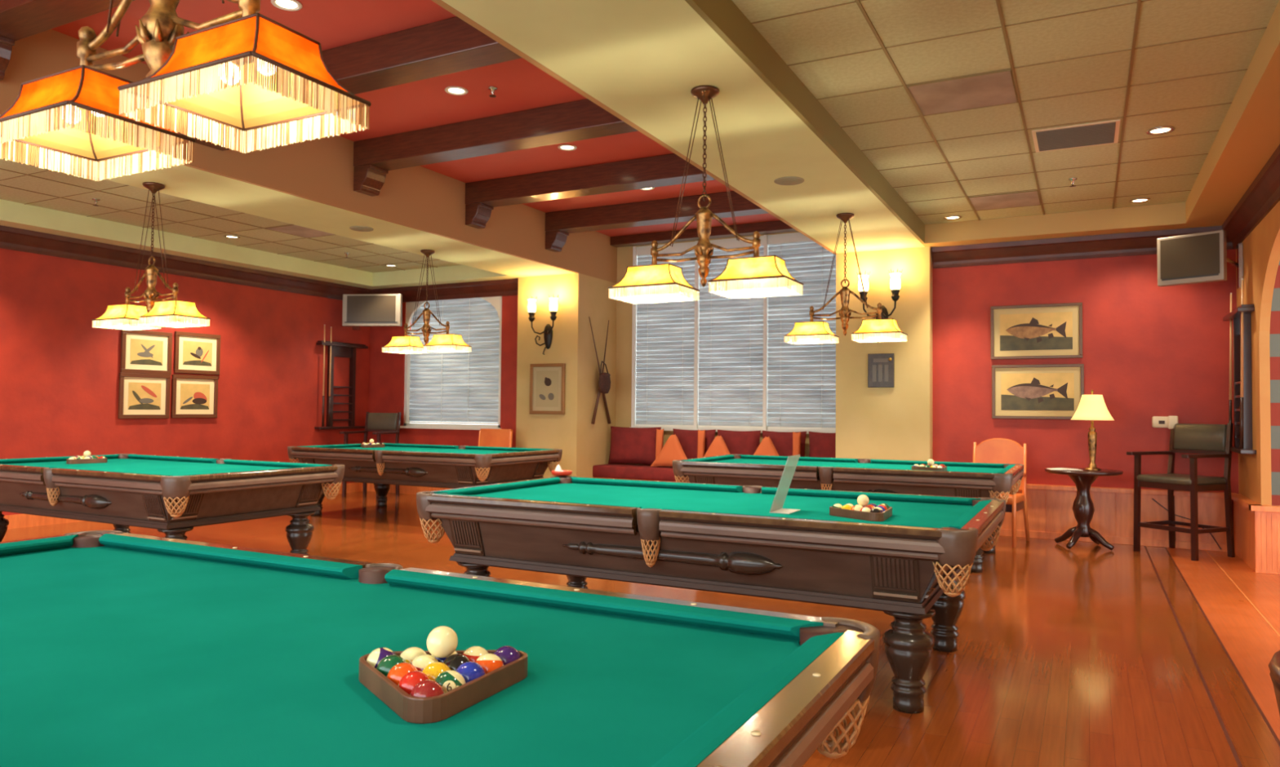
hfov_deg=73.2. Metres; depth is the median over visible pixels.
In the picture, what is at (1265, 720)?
trim
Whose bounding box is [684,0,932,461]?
wall
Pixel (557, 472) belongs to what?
dish
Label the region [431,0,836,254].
trim
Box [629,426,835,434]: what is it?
trim
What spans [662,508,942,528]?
cushion
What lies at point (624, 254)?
wall
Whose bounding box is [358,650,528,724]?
ball rack
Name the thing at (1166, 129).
recessed light
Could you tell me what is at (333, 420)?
shelf
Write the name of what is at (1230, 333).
pool cue
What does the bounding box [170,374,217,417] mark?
framed picture
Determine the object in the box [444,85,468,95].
recessed light
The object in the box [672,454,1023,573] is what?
pool table
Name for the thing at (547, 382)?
print
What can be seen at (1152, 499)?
power cord
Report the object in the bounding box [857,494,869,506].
ball
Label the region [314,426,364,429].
shelf
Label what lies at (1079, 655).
floor
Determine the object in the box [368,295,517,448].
wall
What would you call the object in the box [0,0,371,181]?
chandelier
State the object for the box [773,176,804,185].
ceiling speaker
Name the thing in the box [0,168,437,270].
grid
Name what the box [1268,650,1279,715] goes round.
barrel chair
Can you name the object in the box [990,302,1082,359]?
framed picture
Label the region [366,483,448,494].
trim
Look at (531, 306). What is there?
wall sconce
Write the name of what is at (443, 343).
chandelier
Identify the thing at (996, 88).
tile
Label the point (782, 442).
cushion
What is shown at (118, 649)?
pool table
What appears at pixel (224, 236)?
recessed light
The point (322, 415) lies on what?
pool cue
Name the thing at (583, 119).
ceiling beam
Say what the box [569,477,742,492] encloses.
cushion
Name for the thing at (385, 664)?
ball
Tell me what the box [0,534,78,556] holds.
cushion
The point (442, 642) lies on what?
ball
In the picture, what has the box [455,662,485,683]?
ball
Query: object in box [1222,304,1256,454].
cue rack
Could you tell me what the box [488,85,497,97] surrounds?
sprinkler
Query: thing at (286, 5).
recessed light
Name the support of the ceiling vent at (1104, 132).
in the ceiling at (843, 29)
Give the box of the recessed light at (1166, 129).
[1146,125,1175,134]
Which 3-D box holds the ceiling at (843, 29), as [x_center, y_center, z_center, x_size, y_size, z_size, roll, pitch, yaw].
[1.354,-1.889,3.326,2.440,0.050,11.830,0,-2,27]
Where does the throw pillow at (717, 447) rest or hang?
on the window seat
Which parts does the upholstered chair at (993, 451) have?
leg, backrest, seat, leg, seat rail, leg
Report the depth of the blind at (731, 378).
11.36 m
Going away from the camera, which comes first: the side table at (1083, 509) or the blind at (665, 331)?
the side table at (1083, 509)
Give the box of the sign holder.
[769,454,799,514]
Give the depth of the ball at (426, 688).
1.41 m
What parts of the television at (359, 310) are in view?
wall plate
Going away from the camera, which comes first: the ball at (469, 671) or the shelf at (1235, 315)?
the ball at (469, 671)
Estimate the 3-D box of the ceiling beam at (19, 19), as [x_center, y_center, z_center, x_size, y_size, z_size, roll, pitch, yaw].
[-2.483,-2.072,4.378,3.360,0.448,0.250,0,-2,27]
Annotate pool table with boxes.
[0,453,344,555]
[0,530,879,766]
[287,443,562,515]
[416,475,1005,714]
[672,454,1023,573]
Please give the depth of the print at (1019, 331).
8.87 m
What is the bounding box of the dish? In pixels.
[551,464,572,476]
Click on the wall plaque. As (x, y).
(880, 366)
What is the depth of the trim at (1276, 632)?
6.00 m
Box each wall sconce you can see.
[526,295,558,355]
[856,268,902,342]
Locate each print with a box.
[128,382,161,409]
[129,338,163,365]
[180,383,209,409]
[182,341,212,366]
[535,370,559,407]
[1000,311,1072,351]
[1000,373,1074,410]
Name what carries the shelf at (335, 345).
attached to the cue rack at (339, 349)
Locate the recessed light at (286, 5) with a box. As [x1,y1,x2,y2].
[271,0,302,10]
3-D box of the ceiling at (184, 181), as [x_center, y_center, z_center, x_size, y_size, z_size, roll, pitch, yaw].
[-5.200,-1.715,6.989,3.789,0.200,12.300,0,-2,27]
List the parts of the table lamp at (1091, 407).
lamp shade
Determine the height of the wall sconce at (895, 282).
0.777 m
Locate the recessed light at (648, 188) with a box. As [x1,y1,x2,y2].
[640,187,654,190]
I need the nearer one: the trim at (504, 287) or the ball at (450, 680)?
the ball at (450, 680)
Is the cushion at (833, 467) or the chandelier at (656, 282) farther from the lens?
the cushion at (833, 467)
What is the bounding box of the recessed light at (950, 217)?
[943,215,961,219]
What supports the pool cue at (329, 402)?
on the cue rack at (339, 349)
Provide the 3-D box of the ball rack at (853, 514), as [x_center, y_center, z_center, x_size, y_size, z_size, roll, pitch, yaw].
[1.063,0.625,4.181,0.286,0.040,0.312,0,-2,27]
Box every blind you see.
[408,297,499,424]
[635,241,694,427]
[697,235,764,429]
[767,232,835,431]
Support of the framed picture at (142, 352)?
attached to the wall at (60, 372)
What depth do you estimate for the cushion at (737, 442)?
11.00 m
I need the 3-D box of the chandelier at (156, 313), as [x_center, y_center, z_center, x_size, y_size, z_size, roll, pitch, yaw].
[-3.918,-1.029,6.919,1.040,1.151,0.320,0,-2,27]
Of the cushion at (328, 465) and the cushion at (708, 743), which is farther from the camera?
the cushion at (328, 465)
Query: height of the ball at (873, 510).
0.057 m
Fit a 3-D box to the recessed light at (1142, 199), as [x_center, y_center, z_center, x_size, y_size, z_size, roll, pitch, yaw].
[4.611,-1.689,7.946,0.176,0.009,0.176,0,-2,27]
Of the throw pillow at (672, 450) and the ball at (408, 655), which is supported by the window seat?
the throw pillow at (672, 450)
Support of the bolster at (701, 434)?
on the window seat
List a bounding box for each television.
[342,293,402,330]
[1156,229,1243,289]
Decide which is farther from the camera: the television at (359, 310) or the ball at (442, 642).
the television at (359, 310)
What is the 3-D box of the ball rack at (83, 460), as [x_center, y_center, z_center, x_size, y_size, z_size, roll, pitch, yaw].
[-4.850,0.669,7.477,0.297,0.040,0.309,0,-2,27]
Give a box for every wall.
[0,29,617,478]
[0,248,369,515]
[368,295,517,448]
[615,231,809,464]
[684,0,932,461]
[932,248,1238,524]
[1235,200,1279,505]
[1269,261,1279,506]
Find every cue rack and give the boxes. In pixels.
[314,340,368,429]
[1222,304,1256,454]
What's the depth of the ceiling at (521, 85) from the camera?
6.69 m
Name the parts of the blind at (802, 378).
head rail, rail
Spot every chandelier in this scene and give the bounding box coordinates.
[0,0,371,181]
[91,182,210,330]
[382,249,471,354]
[608,84,804,304]
[783,213,907,344]
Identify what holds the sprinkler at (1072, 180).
attached to the ceiling at (843, 29)
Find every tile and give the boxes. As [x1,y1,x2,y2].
[906,69,1017,115]
[968,190,1040,211]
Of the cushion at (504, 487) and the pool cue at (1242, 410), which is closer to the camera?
the cushion at (504, 487)
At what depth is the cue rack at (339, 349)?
12.61 m
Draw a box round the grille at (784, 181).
[782,179,795,183]
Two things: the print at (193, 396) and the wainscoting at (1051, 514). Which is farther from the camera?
the print at (193, 396)
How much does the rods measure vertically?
1.431 m
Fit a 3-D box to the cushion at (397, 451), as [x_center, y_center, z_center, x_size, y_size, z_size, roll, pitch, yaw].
[-2.203,0.745,9.140,1.265,0.038,0.060,0,-2,27]
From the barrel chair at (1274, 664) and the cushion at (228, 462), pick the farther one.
the cushion at (228, 462)
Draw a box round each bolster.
[655,428,663,466]
[697,430,705,457]
[792,431,800,457]
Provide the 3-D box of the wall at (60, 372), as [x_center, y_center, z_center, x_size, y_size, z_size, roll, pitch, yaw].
[-6.962,-0.230,7.852,0.150,3.350,12.300,0,-2,27]
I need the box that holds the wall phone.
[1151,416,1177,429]
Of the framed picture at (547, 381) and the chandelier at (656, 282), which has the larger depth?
the framed picture at (547, 381)
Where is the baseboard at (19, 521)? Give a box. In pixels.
[4,482,363,529]
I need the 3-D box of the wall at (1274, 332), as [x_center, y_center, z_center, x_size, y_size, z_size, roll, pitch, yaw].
[7.300,-0.089,7.203,3.679,3.300,0.200,0,-2,27]
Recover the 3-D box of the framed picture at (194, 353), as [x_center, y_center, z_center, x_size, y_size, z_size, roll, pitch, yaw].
[-5.436,-0.368,10.593,0.029,0.500,0.600,0,-2,27]
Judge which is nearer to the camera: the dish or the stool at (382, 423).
the dish
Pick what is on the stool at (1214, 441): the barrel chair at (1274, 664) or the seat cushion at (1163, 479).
the seat cushion at (1163, 479)
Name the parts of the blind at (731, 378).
rail, head rail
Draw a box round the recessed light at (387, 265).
[384,264,397,266]
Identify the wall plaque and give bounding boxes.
[867,353,893,387]
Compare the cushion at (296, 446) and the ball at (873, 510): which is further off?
the cushion at (296, 446)
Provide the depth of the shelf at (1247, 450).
7.33 m
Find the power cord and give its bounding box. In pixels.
[1151,498,1221,550]
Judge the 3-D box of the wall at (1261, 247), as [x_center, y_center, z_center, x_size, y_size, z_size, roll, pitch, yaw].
[2.837,-0.293,2.680,0.070,3.350,12.150,0,-2,27]
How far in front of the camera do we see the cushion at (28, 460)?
7.52 m
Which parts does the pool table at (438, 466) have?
leg, rail, leg, rail, moulding, corner panel, corner panel, rail, corner panel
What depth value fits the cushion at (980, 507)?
3.97 m
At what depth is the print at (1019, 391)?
8.85 m
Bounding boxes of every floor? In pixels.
[1,491,1279,766]
[1166,547,1279,741]
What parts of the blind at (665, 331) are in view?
rail, head rail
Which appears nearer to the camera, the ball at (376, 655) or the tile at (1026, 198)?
the ball at (376, 655)
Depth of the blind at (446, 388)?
12.45 m
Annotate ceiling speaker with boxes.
[349,226,373,231]
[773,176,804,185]
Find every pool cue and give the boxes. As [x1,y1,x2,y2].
[321,324,324,426]
[328,326,331,426]
[1228,293,1231,423]
[1239,278,1244,448]
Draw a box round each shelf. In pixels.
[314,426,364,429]
[315,340,368,349]
[333,386,352,388]
[333,394,351,396]
[333,402,351,404]
[333,419,351,421]
[1222,304,1254,321]
[1230,446,1256,454]
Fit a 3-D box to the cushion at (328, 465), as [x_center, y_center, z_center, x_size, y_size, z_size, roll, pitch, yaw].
[-2.781,0.654,6.337,0.060,0.038,1.266,0,-2,27]
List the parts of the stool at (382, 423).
leg, armrest, leg, leg, rail, backrest, armrest, leg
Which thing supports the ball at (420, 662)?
on the pool table at (118, 649)
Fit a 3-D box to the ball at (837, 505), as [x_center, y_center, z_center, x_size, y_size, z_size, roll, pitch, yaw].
[0.969,0.617,4.221,0.057,0.057,0.057,2,-2,-33]
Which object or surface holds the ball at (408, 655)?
on the pool table at (118, 649)
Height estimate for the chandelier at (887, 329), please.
1.151 m
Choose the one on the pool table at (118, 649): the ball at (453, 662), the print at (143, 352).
the ball at (453, 662)
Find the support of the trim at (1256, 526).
attached to the wall at (1261, 247)
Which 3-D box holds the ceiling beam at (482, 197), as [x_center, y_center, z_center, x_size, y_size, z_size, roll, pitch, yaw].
[-0.323,-1.926,8.539,3.360,0.448,0.250,0,-2,27]
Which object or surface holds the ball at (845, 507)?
on the pool table at (906, 566)
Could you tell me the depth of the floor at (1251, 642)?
5.64 m
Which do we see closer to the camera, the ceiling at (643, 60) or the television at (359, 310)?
the ceiling at (643, 60)
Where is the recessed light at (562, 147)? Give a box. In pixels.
[557,144,577,151]
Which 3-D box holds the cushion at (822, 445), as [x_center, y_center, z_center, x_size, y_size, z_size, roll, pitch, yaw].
[2.302,0.840,10.545,0.500,0.498,0.174,0,-2,27]
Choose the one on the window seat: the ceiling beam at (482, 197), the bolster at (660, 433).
the bolster at (660, 433)
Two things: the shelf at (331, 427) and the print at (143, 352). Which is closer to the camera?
the print at (143, 352)
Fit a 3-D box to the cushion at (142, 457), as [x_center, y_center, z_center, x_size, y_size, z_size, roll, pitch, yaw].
[-4.298,0.686,7.874,1.265,0.038,0.060,0,-2,27]
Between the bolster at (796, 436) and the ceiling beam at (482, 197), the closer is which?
the ceiling beam at (482, 197)
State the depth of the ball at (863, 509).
4.06 m
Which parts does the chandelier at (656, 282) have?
lamp shade, arm, suspension rod, suspension rod, chain, suspension rod, suspension rod, arm, lamp shade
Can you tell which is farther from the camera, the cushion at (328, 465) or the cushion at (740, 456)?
the cushion at (740, 456)
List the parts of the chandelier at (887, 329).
lamp shade, arm, suspension rod, suspension rod, chain, suspension rod, suspension rod, arm, lamp shade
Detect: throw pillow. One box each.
[649,434,687,466]
[702,435,730,457]
[753,436,779,456]
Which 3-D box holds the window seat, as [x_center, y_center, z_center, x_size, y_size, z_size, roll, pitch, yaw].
[0.994,1.357,11.034,3.386,0.520,0.615,0,-2,27]
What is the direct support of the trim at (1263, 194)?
attached to the wall at (1261, 247)
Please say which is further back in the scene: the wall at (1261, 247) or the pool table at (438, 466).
the pool table at (438, 466)
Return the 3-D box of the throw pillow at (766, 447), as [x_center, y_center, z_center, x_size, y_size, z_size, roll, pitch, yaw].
[1.559,0.868,10.629,0.620,0.434,0.166,0,-2,30]
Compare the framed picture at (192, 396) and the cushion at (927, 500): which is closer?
the cushion at (927, 500)
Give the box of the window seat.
[592,463,688,482]
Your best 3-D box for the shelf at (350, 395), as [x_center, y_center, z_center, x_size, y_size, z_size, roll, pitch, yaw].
[-4.368,0.172,12.601,0.060,0.022,0.360,0,-2,27]
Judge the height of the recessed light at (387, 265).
0.009 m
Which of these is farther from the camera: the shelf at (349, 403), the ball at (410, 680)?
the shelf at (349, 403)
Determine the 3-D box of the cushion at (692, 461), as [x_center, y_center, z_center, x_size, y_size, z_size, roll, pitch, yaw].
[0.986,0.731,7.679,1.265,0.038,0.060,0,-2,27]
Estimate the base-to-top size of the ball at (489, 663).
0.057 m
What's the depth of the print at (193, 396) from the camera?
10.56 m
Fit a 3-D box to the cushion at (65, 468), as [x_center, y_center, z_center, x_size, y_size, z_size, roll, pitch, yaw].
[-3.679,0.637,6.053,1.265,0.038,0.060,0,-2,27]
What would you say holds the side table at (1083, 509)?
on the floor at (1079, 655)
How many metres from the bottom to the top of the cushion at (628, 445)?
0.516 m
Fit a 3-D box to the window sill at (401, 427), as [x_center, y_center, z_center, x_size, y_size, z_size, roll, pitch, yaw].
[-2.737,0.640,12.386,1.840,0.035,0.050,0,-2,27]
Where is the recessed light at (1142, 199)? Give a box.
[1128,197,1151,203]
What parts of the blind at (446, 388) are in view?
rail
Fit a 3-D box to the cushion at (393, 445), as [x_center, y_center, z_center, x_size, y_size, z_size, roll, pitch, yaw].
[-2.822,0.794,10.962,1.265,0.038,0.060,0,-2,27]
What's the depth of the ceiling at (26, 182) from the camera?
9.05 m
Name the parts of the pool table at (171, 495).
leg, rail, rail, leg, corner panel, moulding, leg, rail, corner panel, rail, rail, leg, corner panel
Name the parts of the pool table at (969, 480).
rail, corner panel, rail, rail, corner panel, leg, leg, rail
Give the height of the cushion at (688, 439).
0.498 m
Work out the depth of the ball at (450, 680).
1.46 m
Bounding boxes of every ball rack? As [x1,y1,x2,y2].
[66,457,107,464]
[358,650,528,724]
[360,444,384,448]
[829,506,892,521]
[911,466,946,471]
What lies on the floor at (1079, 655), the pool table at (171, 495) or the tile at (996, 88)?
the pool table at (171, 495)
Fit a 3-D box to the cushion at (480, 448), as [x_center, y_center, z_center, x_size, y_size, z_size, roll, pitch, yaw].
[-1.589,0.786,10.322,1.265,0.038,0.060,0,-2,27]
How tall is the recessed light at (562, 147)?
0.009 m
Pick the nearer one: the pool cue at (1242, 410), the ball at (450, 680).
the ball at (450, 680)
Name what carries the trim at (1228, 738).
in the floor at (1079, 655)
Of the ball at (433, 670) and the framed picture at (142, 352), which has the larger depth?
the framed picture at (142, 352)
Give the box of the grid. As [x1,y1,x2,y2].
[751,0,1266,220]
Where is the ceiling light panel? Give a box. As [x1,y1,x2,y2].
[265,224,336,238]
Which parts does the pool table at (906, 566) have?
corner panel, leg, rail, rail, leg, rail, moulding, rail, rail, corner panel, leg, corner panel, leg, rail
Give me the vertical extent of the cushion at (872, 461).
0.038 m
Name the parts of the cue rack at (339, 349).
crest panel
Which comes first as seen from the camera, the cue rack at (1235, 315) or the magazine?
the cue rack at (1235, 315)
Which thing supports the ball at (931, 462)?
on the ball
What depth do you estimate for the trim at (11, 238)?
10.15 m
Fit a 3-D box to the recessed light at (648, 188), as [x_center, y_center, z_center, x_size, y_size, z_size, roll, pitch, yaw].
[0.070,-2.120,9.339,0.176,0.009,0.176,0,-2,27]
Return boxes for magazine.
[1045,467,1083,471]
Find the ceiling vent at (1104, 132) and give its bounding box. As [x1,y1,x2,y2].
[1031,119,1119,152]
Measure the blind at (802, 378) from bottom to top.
2.514 m
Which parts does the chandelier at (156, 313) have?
lamp shade, arm, suspension rod, suspension rod, chain, suspension rod, suspension rod, arm, lamp shade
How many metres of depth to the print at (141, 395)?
9.99 m
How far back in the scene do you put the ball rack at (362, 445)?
10.78 m
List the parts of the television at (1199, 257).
bracket arm, wall plate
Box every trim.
[0,225,370,300]
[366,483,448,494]
[370,278,518,302]
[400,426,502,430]
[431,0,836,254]
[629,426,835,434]
[931,225,1233,268]
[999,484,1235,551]
[1144,546,1242,766]
[1164,547,1279,747]
[1204,550,1279,636]
[1222,144,1279,248]
[1231,493,1279,574]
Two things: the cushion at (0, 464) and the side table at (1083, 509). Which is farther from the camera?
the side table at (1083, 509)
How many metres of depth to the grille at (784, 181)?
6.63 m
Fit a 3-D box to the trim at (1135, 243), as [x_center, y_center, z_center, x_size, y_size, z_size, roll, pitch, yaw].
[4.377,-1.367,8.696,2.730,0.209,0.125,0,-2,27]
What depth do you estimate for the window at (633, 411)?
11.54 m
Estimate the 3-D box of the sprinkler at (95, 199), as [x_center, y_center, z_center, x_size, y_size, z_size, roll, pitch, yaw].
[-5.237,-1.743,8.294,0.070,0.067,0.070,0,-2,27]
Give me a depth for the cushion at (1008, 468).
7.20 m
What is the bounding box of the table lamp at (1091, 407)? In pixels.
[1071,390,1114,471]
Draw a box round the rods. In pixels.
[589,317,611,424]
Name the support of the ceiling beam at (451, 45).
attached to the ceiling at (521, 85)
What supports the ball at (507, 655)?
on the pool table at (118, 649)
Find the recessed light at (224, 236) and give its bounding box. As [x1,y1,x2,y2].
[223,235,239,238]
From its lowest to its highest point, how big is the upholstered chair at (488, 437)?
1.004 m
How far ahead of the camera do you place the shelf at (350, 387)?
12.61 m
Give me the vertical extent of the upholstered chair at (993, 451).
1.024 m
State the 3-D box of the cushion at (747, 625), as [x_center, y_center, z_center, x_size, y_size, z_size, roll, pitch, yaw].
[-0.167,0.554,2.184,1.265,0.038,0.060,0,-2,27]
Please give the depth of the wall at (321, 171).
10.06 m
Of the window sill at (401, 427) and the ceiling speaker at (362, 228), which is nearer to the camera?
the ceiling speaker at (362, 228)
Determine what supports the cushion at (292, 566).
on the pool table at (118, 649)
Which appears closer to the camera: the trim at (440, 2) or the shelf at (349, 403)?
the trim at (440, 2)
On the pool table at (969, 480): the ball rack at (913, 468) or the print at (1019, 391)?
the ball rack at (913, 468)
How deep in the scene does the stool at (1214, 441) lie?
7.84 m
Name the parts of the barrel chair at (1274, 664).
backrest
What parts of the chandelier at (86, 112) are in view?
bulb, lamp shade, suspension rod, arm, suspension rod, arm, bulb, lamp shade, bulb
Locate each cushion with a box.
[0,454,119,463]
[0,463,57,468]
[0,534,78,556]
[65,468,169,475]
[98,533,362,579]
[128,454,218,463]
[185,465,331,475]
[223,459,332,467]
[296,446,379,450]
[302,444,360,448]
[383,443,458,448]
[384,569,823,639]
[397,450,465,453]
[433,477,559,495]
[440,493,641,509]
[465,446,553,451]
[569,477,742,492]
[608,426,661,465]
[651,632,844,766]
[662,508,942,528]
[672,428,715,459]
[680,454,733,462]
[692,461,819,466]
[717,429,760,455]
[738,454,857,462]
[761,487,980,505]
[762,431,806,457]
[808,431,835,457]
[833,466,990,473]
[870,459,1008,468]
[948,500,991,528]
[996,464,1016,474]
[1136,473,1226,485]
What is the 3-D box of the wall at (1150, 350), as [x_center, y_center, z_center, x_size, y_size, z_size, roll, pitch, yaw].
[4.455,-0.094,8.766,2.810,3.350,0.150,0,-2,27]
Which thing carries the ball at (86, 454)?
on the ball
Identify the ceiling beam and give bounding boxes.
[0,0,134,80]
[195,16,522,151]
[353,98,638,196]
[465,153,715,228]
[545,191,768,252]
[610,220,796,247]
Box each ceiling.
[0,115,575,289]
[0,157,462,272]
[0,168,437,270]
[50,0,779,236]
[441,0,1279,253]
[732,0,1279,224]
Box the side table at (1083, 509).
[1044,467,1123,551]
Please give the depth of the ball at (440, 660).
1.60 m
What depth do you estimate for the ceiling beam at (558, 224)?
10.01 m
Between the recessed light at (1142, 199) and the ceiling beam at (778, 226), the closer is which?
the recessed light at (1142, 199)
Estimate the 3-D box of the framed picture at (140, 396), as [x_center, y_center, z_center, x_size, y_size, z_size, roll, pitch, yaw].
[-5.743,0.146,9.996,0.029,0.520,0.600,0,-2,27]
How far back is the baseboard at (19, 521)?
9.00 m
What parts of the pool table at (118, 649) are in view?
rail, rail, rail, rail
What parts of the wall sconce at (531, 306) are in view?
lamp shade, arm, plate, arm, lamp shade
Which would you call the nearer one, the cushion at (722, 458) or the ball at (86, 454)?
the ball at (86, 454)
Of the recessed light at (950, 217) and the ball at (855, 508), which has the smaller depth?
the ball at (855, 508)
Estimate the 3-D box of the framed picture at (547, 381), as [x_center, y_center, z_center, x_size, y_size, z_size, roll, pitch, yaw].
[-1.227,0.072,11.405,0.545,0.670,0.029,0,-2,27]
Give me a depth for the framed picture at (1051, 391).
8.85 m
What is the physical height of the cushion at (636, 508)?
0.038 m
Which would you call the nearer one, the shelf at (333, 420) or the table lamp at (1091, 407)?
the table lamp at (1091, 407)
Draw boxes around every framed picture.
[117,373,170,418]
[120,328,172,374]
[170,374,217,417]
[173,331,220,374]
[529,363,565,414]
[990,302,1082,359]
[991,364,1084,419]
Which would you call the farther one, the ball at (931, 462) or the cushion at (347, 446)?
the cushion at (347, 446)
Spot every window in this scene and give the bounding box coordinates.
[404,296,502,427]
[631,234,835,431]
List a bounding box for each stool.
[339,412,400,499]
[1126,423,1235,561]
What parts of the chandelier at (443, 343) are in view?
lamp shade, arm, suspension rod, suspension rod, chain, suspension rod, suspension rod, arm, lamp shade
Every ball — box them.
[83,450,90,457]
[366,648,395,668]
[376,655,406,677]
[386,662,417,686]
[398,671,430,695]
[400,647,426,663]
[409,680,444,697]
[410,654,438,671]
[422,662,451,680]
[426,626,457,658]
[431,650,457,662]
[434,670,466,693]
[442,653,470,671]
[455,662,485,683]
[462,646,488,662]
[475,653,503,674]
[493,645,520,666]
[831,503,842,508]
[841,505,851,510]
[850,506,861,511]
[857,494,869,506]
[859,506,870,512]
[869,508,880,512]
[927,458,934,466]
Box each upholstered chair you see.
[478,428,512,447]
[973,438,1029,547]
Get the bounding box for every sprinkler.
[92,198,100,206]
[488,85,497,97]
[1067,177,1077,186]
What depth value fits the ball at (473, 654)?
1.61 m
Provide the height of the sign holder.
0.285 m
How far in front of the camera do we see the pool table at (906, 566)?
4.08 m
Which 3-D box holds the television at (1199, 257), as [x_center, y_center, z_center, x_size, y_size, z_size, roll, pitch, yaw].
[5.109,-1.094,7.838,0.563,0.465,0.539,2,-2,-39]
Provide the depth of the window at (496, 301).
12.70 m
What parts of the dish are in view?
dish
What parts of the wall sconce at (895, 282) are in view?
lamp shade, arm, plate, arm, lamp shade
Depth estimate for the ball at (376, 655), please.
1.60 m
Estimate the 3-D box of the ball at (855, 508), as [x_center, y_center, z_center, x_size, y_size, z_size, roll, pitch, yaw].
[1.035,0.615,4.126,0.057,0.057,0.057,2,-2,-41]

